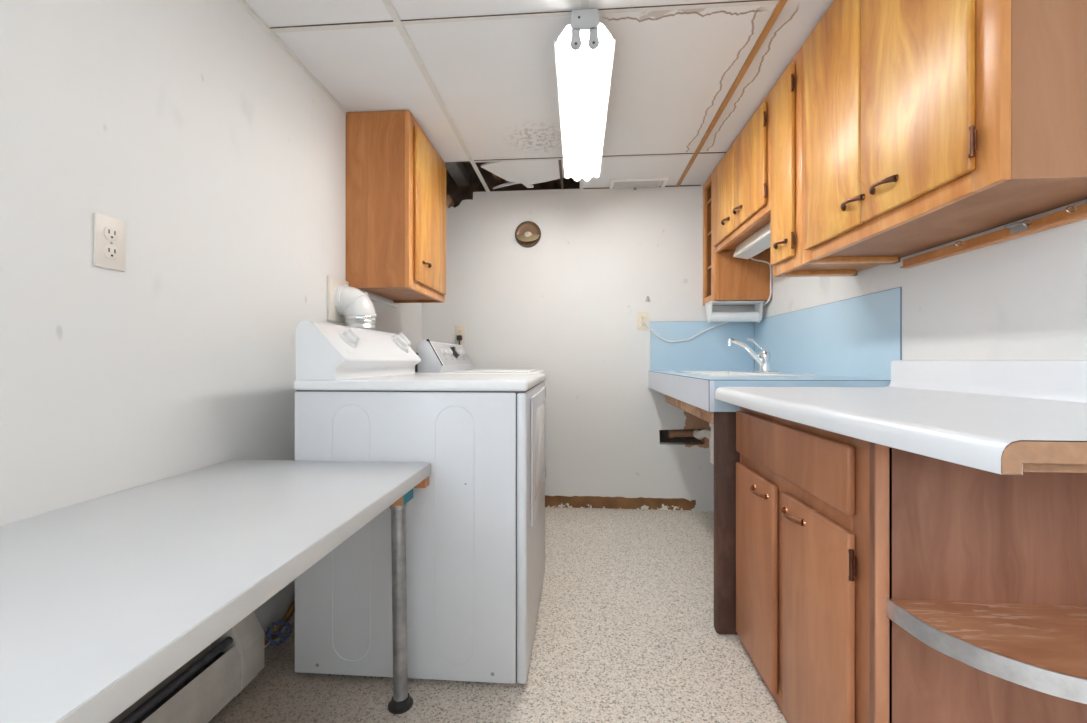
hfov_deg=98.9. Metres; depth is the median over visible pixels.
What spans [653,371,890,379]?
countertop
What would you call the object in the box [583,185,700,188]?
trim
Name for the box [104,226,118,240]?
receptacle
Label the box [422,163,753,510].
wall
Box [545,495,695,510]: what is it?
baseboard
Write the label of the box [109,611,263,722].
baseboard heater
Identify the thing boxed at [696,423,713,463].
trap
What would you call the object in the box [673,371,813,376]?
sink
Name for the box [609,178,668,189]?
ceiling vent
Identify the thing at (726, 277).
shelf unit
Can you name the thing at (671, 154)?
trim
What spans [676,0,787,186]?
trim
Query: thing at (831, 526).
base cabinet
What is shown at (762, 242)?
diffuser
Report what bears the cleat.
attached to the wall at (1025, 297)
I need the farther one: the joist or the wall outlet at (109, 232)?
the joist
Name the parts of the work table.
leg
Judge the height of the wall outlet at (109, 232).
0.116 m
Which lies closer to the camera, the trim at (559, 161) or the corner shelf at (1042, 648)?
the corner shelf at (1042, 648)
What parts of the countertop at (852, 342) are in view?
support post, splash trim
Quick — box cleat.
[900,203,1086,267]
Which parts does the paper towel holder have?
arm, mounting plate, arm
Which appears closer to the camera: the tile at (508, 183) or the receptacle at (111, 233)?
the receptacle at (111, 233)
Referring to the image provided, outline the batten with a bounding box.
[368,295,397,307]
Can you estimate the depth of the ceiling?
1.78 m
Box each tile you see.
[481,160,564,184]
[493,182,533,188]
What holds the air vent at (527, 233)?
in the wall at (566, 305)
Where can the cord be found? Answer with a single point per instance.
(643, 322)
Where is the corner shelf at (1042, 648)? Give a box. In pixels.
[886,598,1086,703]
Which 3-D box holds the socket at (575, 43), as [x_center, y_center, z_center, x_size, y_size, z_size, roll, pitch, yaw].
[0.103,-1.020,1.477,0.037,0.064,0.011,0,0,4]
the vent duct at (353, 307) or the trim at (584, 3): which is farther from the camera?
the vent duct at (353, 307)
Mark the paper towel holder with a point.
(756, 316)
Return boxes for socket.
[570,28,581,50]
[588,27,599,49]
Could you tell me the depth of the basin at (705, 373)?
2.57 m
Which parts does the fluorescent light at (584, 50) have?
plate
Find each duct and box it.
[327,275,376,330]
[445,161,469,185]
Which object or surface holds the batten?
attached to the wall at (184, 123)
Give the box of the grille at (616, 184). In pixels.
[613,181,662,187]
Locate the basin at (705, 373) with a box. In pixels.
[691,372,765,374]
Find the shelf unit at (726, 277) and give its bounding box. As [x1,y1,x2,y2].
[703,169,771,305]
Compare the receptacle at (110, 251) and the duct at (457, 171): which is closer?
the receptacle at (110, 251)
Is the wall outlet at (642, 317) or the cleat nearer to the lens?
the cleat
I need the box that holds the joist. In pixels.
[487,162,502,185]
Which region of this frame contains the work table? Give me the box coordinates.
[0,459,430,722]
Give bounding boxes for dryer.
[294,321,545,683]
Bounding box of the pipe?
[668,430,703,439]
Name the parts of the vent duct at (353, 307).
wall plate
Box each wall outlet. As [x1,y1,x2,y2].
[94,213,125,271]
[455,325,464,343]
[637,312,647,329]
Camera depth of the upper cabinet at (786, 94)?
1.74 m
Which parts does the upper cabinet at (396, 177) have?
frame, handle, door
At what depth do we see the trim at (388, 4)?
1.84 m
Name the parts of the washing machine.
trim, knob, knob, control panel, knob, knob, panel, lid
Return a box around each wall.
[0,0,421,647]
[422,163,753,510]
[754,199,1086,359]
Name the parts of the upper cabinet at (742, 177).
door, handle, door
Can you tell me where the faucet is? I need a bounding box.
[727,338,778,372]
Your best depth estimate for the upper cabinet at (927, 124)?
1.06 m
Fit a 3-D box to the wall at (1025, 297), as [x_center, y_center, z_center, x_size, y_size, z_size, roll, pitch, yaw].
[1.192,-0.220,0.379,0.100,2.360,5.535,0,0,4]
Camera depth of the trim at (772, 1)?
1.49 m
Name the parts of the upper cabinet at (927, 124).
door, handle, handle, door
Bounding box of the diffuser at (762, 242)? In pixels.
[736,233,770,258]
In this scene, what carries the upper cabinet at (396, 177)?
attached to the wall at (184, 123)
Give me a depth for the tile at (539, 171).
2.74 m
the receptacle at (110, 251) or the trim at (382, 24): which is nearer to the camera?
the receptacle at (110, 251)
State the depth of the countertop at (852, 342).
1.88 m
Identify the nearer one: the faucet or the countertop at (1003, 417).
the countertop at (1003, 417)
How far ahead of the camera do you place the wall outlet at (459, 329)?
3.08 m
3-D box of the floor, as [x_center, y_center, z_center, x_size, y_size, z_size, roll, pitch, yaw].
[0.066,1.000,0.439,2.355,0.080,5.685,0,0,4]
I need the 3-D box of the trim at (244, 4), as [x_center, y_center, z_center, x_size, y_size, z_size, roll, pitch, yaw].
[-1.026,-1.112,0.215,0.011,0.016,4.875,0,0,4]
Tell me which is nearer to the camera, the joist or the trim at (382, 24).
the trim at (382, 24)
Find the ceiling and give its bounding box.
[245,0,833,187]
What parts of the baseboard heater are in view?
plate, damper rod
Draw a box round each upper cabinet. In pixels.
[346,110,445,302]
[713,88,772,252]
[771,47,895,276]
[802,0,1086,263]
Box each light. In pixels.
[554,9,615,181]
[733,222,771,304]
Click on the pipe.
(676, 433)
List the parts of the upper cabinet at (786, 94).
handle, door, frame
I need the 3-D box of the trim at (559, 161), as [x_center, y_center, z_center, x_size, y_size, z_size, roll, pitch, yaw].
[0.107,-1.127,2.811,0.016,0.022,0.448,0,0,4]
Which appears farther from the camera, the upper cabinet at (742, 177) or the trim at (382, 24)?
the upper cabinet at (742, 177)
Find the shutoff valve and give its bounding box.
[264,599,294,645]
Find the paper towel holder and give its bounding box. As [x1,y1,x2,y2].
[705,301,764,322]
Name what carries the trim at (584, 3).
attached to the ceiling
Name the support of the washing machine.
on the floor
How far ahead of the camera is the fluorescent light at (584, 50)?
1.77 m
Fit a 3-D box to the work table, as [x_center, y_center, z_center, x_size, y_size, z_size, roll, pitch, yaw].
[-0.713,0.629,0.345,0.614,0.661,2.082,0,0,4]
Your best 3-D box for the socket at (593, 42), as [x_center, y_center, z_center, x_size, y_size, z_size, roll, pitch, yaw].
[0.159,-1.020,1.473,0.037,0.064,0.011,0,0,4]
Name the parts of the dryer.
knob, knob, panel, panel, door, door panel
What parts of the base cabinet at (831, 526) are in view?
door, handle, handle, drawer, frame, door, panel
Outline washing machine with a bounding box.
[415,335,544,373]
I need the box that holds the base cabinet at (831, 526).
[736,407,1086,722]
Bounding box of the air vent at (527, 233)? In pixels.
[515,221,540,247]
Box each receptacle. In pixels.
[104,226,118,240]
[104,245,118,258]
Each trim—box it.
[237,0,347,114]
[271,22,395,32]
[382,0,489,191]
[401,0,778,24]
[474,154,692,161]
[558,160,563,189]
[580,178,583,188]
[581,0,588,9]
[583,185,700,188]
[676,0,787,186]
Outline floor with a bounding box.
[208,507,786,722]
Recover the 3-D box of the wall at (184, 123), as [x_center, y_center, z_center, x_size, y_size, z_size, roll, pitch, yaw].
[-1.057,-0.220,0.548,0.100,2.360,5.535,0,0,4]
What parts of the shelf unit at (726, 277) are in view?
frame, shelf, panel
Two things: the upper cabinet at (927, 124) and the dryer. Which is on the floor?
the dryer
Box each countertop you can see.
[649,287,901,634]
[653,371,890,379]
[715,360,1086,474]
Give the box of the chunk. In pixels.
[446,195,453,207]
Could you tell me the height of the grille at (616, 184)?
0.002 m
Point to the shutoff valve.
(273, 632)
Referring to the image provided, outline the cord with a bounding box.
[643,322,727,341]
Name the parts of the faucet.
spout, lever, plate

